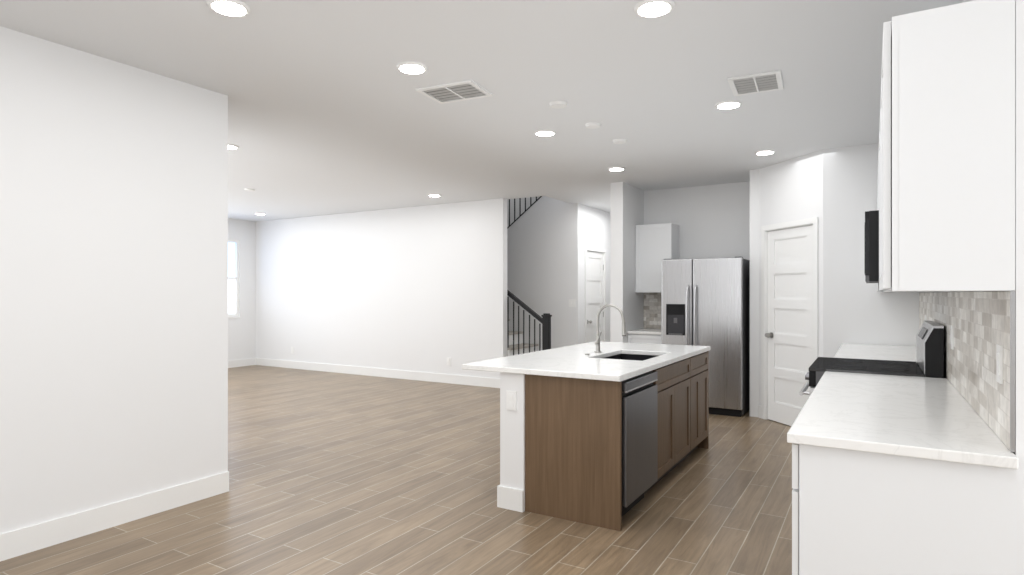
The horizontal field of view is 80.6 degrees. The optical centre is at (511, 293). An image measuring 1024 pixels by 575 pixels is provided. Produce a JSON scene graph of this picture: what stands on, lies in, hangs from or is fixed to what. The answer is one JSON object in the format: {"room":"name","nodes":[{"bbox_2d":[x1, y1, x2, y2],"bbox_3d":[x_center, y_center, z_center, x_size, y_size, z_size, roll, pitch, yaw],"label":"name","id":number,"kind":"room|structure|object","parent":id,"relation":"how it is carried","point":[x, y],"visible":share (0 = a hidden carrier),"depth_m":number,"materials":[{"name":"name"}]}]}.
{"room":"kitchen","nodes":[
{"label":"kitchen","id":0,"kind":"room"},
{"bbox_2d":[0,26,227,533],"bbox_3d":[-3.339,0.000,2.045,0.150,2.740,5.080,0,0,31],"label":"wall","id":1,"kind":"structure","parent":0,"point":[113,281],"depth_m":3.52,"materials":[{"name":"white paint"}]},
{"bbox_2d":[0,471,228,560],"bbox_3d":[-3.230,1.302,2.067,0.014,0.135,4.930,0,0,31],"label":"baseboard","id":2,"kind":"structure","parent":1,"relation":"attached to","point":[22,541],"depth_m":3.51,"materials":[{"name":"white paint"}]},
{"bbox_2d":[228,219,255,360],"bbox_3d":[-6.203,0.000,9.516,0.120,2.740,5.080,0,0,31],"label":"wall","id":3,"kind":"structure","parent":0,"point":[242,337],"depth_m":11.36,"materials":[{"name":"white paint"}]},
{"bbox_2d":[228,239,240,318],"bbox_3d":[-5.407,-0.263,10.817,0.112,1.455,1.150,0,0,31],"label":"room window","id":4,"kind":"structure","parent":3,"relation":"in","point":[233,277],"depth_m":11.24,"materials":[{"name":"white glass"}]},
{"bbox_2d":[228,358,255,367],"bbox_3d":[-6.143,1.302,9.486,0.014,0.135,4.770,0,0,31],"label":"baseboard","id":5,"kind":"structure","parent":3,"relation":"attached to","point":[250,361],"depth_m":11.29,"materials":[{"name":"white paint"}]},
{"bbox_2d":[256,198,506,378],"bbox_3d":[-2.540,-0.430,10.214,5.690,3.600,0.120,0,0,31],"label":"wall","id":6,"kind":"structure","parent":0,"point":[420,288],"depth_m":9.83,"materials":[{"name":"white paint"}]},
{"bbox_2d":[256,358,499,387],"bbox_3d":[-2.509,1.302,10.135,5.584,0.135,0.044,0,0,31],"label":"baseboard","id":7,"kind":"structure","parent":6,"relation":"attached to","point":[390,373],"depth_m":9.83,"materials":[{"name":"white paint"}]},
{"bbox_2d":[447,357,450,365],"bbox_3d":[-0.965,1.040,9.196,0.072,0.120,0.009,0,0,31],"label":"outlet","id":8,"kind":"object","parent":6,"relation":"attached to","point":[448,359],"depth_m":9.19,"materials":[{"name":"white plastic"}]},
{"bbox_2d":[0,365,792,574],"bbox_3d":[-1.129,1.420,5.221,13.900,0.100,13.000,0,0,31],"label":"floor","id":9,"kind":"structure","parent":0,"point":[332,473],"depth_m":3.84,"materials":[{"name":"brown wood"}]},
{"bbox_2d":[507,196,551,355],"bbox_3d":[-0.860,-0.710,10.427,4.375,4.160,1.981,0,0,31],"label":"stair railing","id":10,"kind":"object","parent":9,"relation":"on","point":[516,345],"depth_m":8.80,"materials":[{"name":"black metal"}]},
{"bbox_2d":[497,348,710,530],"bbox_3d":[0.830,0.938,4.597,0.841,0.865,2.199,0,0,31],"label":"kitchen island","id":11,"kind":"object","parent":9,"relation":"on","point":[599,433],"depth_m":3.73,"materials":[{"name":"brown wood"}]},
{"bbox_2d":[506,390,516,410],"bbox_3d":[-0.004,0.680,3.825,0.072,0.120,0.009,0,0,31],"label":"outlet","id":12,"kind":"object","parent":11,"relation":"attached to","point":[511,395],"depth_m":3.82,"materials":[{"name":"white plastic"}]},
{"bbox_2d":[462,340,709,379],"bbox_3d":[0.714,0.488,4.677,1.102,0.034,2.240,0,0,31],"label":"island countertop","id":13,"kind":"structure","parent":11,"relation":"on","point":[604,360],"depth_m":4.22,"materials":[{"name":"white stone"}]},
{"bbox_2d":[584,304,626,355],"bbox_3d":[0.713,0.277,4.644,0.264,0.385,0.278,0,0,31],"label":"faucet","id":14,"kind":"object","parent":13,"relation":"on","point":[597,352],"depth_m":4.73,"materials":[{"name":"silver metal"}]},
{"bbox_2d":[627,328,660,343],"bbox_3d":[1.809,0.920,7.688,0.481,0.900,0.641,0,0,31],"label":"base cabinet","id":15,"kind":"object","parent":9,"relation":"on","point":[648,336],"visible":0.27,"depth_m":7.45,"materials":[{"name":"white"}]},
{"bbox_2d":[627,328,660,334],"bbox_3d":[1.809,0.487,7.688,0.481,0.034,0.641,0,0,31],"label":"countertop","id":16,"kind":"structure","parent":15,"relation":"on","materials":[{"name":"stone"}]},
{"bbox_2d":[661,257,749,416],"bbox_3d":[2.330,0.482,7.174,0.900,1.775,0.896,0,0,31],"label":"refrigerator","id":17,"kind":"object","parent":9,"relation":"on","point":[705,301],"visible":0.65,"depth_m":6.79,"materials":[{"name":"grey metal"}]},
{"bbox_2d":[799,321,943,396],"bbox_3d":[2.274,0.776,3.860,0.734,1.188,0.756,0,0,31],"label":"range","id":18,"kind":"object","parent":9,"relation":"on","point":[930,349],"visible":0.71,"depth_m":3.64,"materials":[{"name":"black metal"}]},
{"bbox_2d":[792,444,1016,574],"bbox_3d":[1.341,0.938,2.125,0.594,0.865,0.524,0,0,31],"label":"base cabinet","id":19,"kind":"object","parent":9,"relation":"on","point":[901,475],"depth_m":1.90,"materials":[{"name":"white wood"}]},
{"bbox_2d":[787,372,1017,471],"bbox_3d":[1.667,0.487,2.683,0.606,0.034,1.877,0,0,31],"label":"countertop","id":20,"kind":"structure","parent":19,"relation":"on","point":[916,418],"depth_m":2.20,"materials":[{"name":"white stone"}]},
{"bbox_2d":[0,0,962,221],"bbox_3d":[-1.129,-1.850,5.221,13.900,0.960,13.000,0,0,31],"label":"ceiling","id":21,"kind":"structure","parent":0,"point":[331,110],"depth_m":3.98,"materials":[{"name":"white paint"}]},
{"bbox_2d":[207,0,250,16],"bbox_3d":[-1.341,-1.363,2.865,0.204,0.013,0.188,0,0,31],"label":"recessed light","id":22,"kind":"object","parent":21,"relation":"in","point":[231,8],"depth_m":2.87,"materials":[{"name":"white paint"}]},
{"bbox_2d":[396,61,427,74],"bbox_3d":[-0.600,-1.363,3.637,0.199,0.013,0.202,0,0,31],"label":"recessed light","id":23,"kind":"object","parent":21,"relation":"in","point":[408,67],"depth_m":3.64,"materials":[{"name":"white paint"}]},
{"bbox_2d":[416,80,492,103],"bbox_3d":[-0.389,-1.364,4.102,0.420,0.012,0.320,0,0,25],"label":"ceiling vent","id":24,"kind":"object","parent":21,"relation":"in","point":[456,91],"visible":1,"depth_m":4.09,"materials":[{"name":"white metal"}]},
{"bbox_2d":[534,130,555,136],"bbox_3d":[0.283,-1.363,5.111,0.191,0.013,0.209,0,0,31],"label":"recessed light","id":25,"kind":"object","parent":21,"relation":"in","point":[544,133],"depth_m":5.13,"materials":[{"name":"white paint"}]},
{"bbox_2d":[549,101,567,108],"bbox_3d":[0.335,-1.360,4.356,0.131,0.019,0.131,0,0,25],"label":"detector","id":26,"kind":"object","parent":21,"relation":"attached to","point":[563,104],"depth_m":4.32,"materials":[{"name":"white paint"}]},
{"bbox_2d":[585,122,600,128],"bbox_3d":[0.658,-1.360,4.897,0.131,0.019,0.131,0,0,25],"label":"detector","id":27,"kind":"object","parent":21,"relation":"attached to","point":[592,125],"depth_m":4.86,"materials":[{"name":"white paint"}]},
{"bbox_2d":[608,167,624,170],"bbox_3d":[1.141,-1.363,6.592,0.189,0.013,0.218,0,0,31],"label":"recessed light","id":28,"kind":"object","parent":21,"relation":"in","point":[611,168],"depth_m":6.61,"materials":[{"name":"white paint"}]},
{"bbox_2d":[612,139,626,143],"bbox_3d":[0.966,-1.360,5.412,0.131,0.019,0.131,0,0,25],"label":"detector","id":29,"kind":"object","parent":21,"relation":"attached to","point":[616,141],"depth_m":5.37,"materials":[{"name":"white paint"}]},
{"bbox_2d":[634,0,674,17],"bbox_3d":[0.679,-1.363,2.872,0.187,0.013,0.200,0,0,31],"label":"recessed light","id":30,"kind":"object","parent":21,"relation":"in","point":[643,8],"depth_m":2.88,"materials":[{"name":"white paint"}]},
{"bbox_2d":[715,100,742,109],"bbox_3d":[1.563,-1.363,4.345,0.185,0.013,0.214,0,0,31],"label":"recessed light","id":31,"kind":"object","parent":21,"relation":"in","point":[729,104],"depth_m":4.34,"materials":[{"name":"white paint"}]},
{"bbox_2d":[727,70,783,95],"bbox_3d":[1.590,-1.364,3.932,0.310,0.012,0.360,0,0,27],"label":"ceiling vent","id":32,"kind":"object","parent":21,"relation":"in","point":[757,83],"visible":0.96,"depth_m":3.91,"materials":[{"name":"white metal"}]},
{"bbox_2d":[755,150,775,154],"bbox_3d":[2.441,-1.363,5.815,0.178,0.013,0.217,0,0,31],"label":"recessed light","id":33,"kind":"object","parent":21,"relation":"in","point":[762,152],"depth_m":5.82,"materials":[{"name":"white paint"}]},
{"bbox_2d":[507,196,539,226],"bbox_3d":[-0.355,-0.430,11.354,4.330,3.600,0.120,0,0,31],"label":"wall","id":34,"kind":"structure","parent":0,"point":[533,199],"depth_m":11.02,"materials":[{"name":"white paint"}]},
{"bbox_2d":[507,196,570,350],"bbox_3d":[-0.930,-0.430,10.393,4.330,3.600,0.120,0,0,31],"label":"wall","id":35,"kind":"structure","parent":0,"point":[539,257],"depth_m":9.48,"materials":[{"name":"white paint"}]},
{"bbox_2d":[571,203,609,344],"bbox_3d":[1.441,-0.430,10.022,0.120,3.600,1.920,0,0,31],"label":"wall","id":36,"kind":"structure","parent":0,"point":[590,226],"depth_m":9.31,"materials":[{"name":"white paint"}]},
{"bbox_2d":[585,246,605,342],"bbox_3d":[1.295,0.318,9.778,0.150,2.105,0.842,0,0,31],"label":"door frame","id":37,"kind":"structure","parent":36,"relation":"in","point":[594,249],"depth_m":9.96,"materials":[{"name":"white paint"}]},
{"bbox_2d":[587,251,603,342],"bbox_3d":[1.353,0.347,9.746,0.107,2.029,0.711,0,0,31],"label":"door","id":38,"kind":"structure","parent":37,"relation":"attached to","point":[595,267],"depth_m":9.77,"materials":[{"name":"white paint"}]},
{"bbox_2d":[610,182,643,342],"bbox_3d":[2.124,0.000,8.845,0.160,2.740,3.240,0,0,31],"label":"wall","id":39,"kind":"structure","parent":0,"point":[626,208],"depth_m":7.50,"materials":[{"name":"white paint"}]},
{"bbox_2d":[644,182,749,328],"bbox_3d":[2.423,0.000,7.768,1.460,2.740,0.120,0,0,31],"label":"wall","id":40,"kind":"structure","parent":0,"point":[712,221],"depth_m":7.67,"materials":[{"name":"white paint"}]},
{"bbox_2d":[644,293,660,328],"bbox_3d":[1.973,0.231,7.961,0.489,0.474,0.010,0,0,31],"label":"tile backsplash","id":41,"kind":"structure","parent":40,"relation":"attached to","point":[652,301],"depth_m":8.02,"materials":[{"name":"tile"}]},
{"bbox_2d":[635,223,678,292],"bbox_3d":[1.881,-0.444,7.817,0.471,0.872,0.346,0,0,31],"label":"upper cabinet","id":42,"kind":"object","parent":40,"relation":"attached to","point":[656,245],"visible":0.83,"depth_m":7.69,"materials":[{"name":"white wood"}]},
{"bbox_2d":[750,169,758,416],"bbox_3d":[2.905,0.000,7.054,0.100,2.740,0.850,0,0,31],"label":"wall","id":43,"kind":"structure","parent":0,"point":[754,289],"depth_m":6.69,"materials":[{"name":"white paint"}]},
{"bbox_2d":[759,149,822,404],"bbox_3d":[2.894,0.000,6.217,0.100,2.740,0.948,0,0,-14],"label":"wall","id":44,"kind":"structure","parent":0,"point":[791,190],"depth_m":6.12,"materials":[{"name":"white paint"}]},
{"bbox_2d":[761,217,817,419],"bbox_3d":[2.893,0.318,6.218,0.130,2.105,0.832,0,0,-14],"label":"door frame","id":45,"kind":"structure","parent":44,"relation":"in","point":[766,229],"depth_m":6.55,"materials":[{"name":"white paint"}]},
{"bbox_2d":[765,225,812,425],"bbox_3d":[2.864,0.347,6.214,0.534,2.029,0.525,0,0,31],"label":"door","id":46,"kind":"structure","parent":45,"relation":"attached to","point":[789,335],"depth_m":6.23,"materials":[{"name":"white paint"}]},
{"bbox_2d":[823,143,920,357],"bbox_3d":[3.317,0.000,5.590,0.770,2.740,0.100,0,0,31],"label":"wall","id":47,"kind":"structure","parent":0,"point":[857,309],"depth_m":5.62,"materials":[{"name":"white paint"}]},
{"bbox_2d":[834,344,916,362],"bbox_3d":[2.948,0.487,4.822,0.606,0.034,1.577,0,0,31],"label":"countertop","id":48,"kind":"structure","parent":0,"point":[853,351],"depth_m":4.79,"materials":[{"name":"white stone"}]},
{"bbox_2d":[921,0,1023,574],"bbox_3d":[3.027,0.000,4.240,0.120,2.740,5.815,0,0,31],"label":"wall","id":49,"kind":"structure","parent":0,"point":[1019,230],"depth_m":1.77,"materials":[{"name":"white paint"}]},
{"bbox_2d":[865,210,878,282],"bbox_3d":[2.432,-0.276,3.766,0.406,0.412,0.752,0,0,31],"label":"microwave","id":50,"kind":"object","parent":49,"relation":"attached to","point":[871,246],"visible":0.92,"depth_m":3.53,"materials":[{"name":"black metal"}]},
{"bbox_2d":[877,0,1014,291],"bbox_3d":[1.464,-0.444,2.073,0.328,0.872,0.521,0,0,31],"label":"upper cabinet","id":51,"kind":"object","parent":49,"relation":"attached to","point":[946,186],"visible":0.94,"depth_m":1.84,"materials":[{"name":"white wood"}]},
{"bbox_2d":[919,291,1014,451],"bbox_3d":[2.546,0.231,3.566,0.012,0.474,4.164,0,0,31],"label":"tile backsplash","id":52,"kind":"structure","parent":49,"relation":"attached to","point":[983,323],"depth_m":2.27,"materials":[{"name":"tile"}]},
{"bbox_2d":[950,325,953,349],"bbox_3d":[2.247,0.225,3.084,0.009,0.120,0.072,0,0,31],"label":"outlet","id":53,"kind":"object","parent":52,"relation":"attached to","point":[952,327],"depth_m":3.05,"materials":[{"name":"white plastic"}]},
{"bbox_2d":[996,344,1002,383],"bbox_3d":[1.553,0.225,1.926,0.009,0.120,0.072,0,0,31],"label":"outlet","id":54,"kind":"object","parent":52,"relation":"attached to","point":[999,363],"depth_m":1.91,"materials":[{"name":"white plastic"}]}
]}

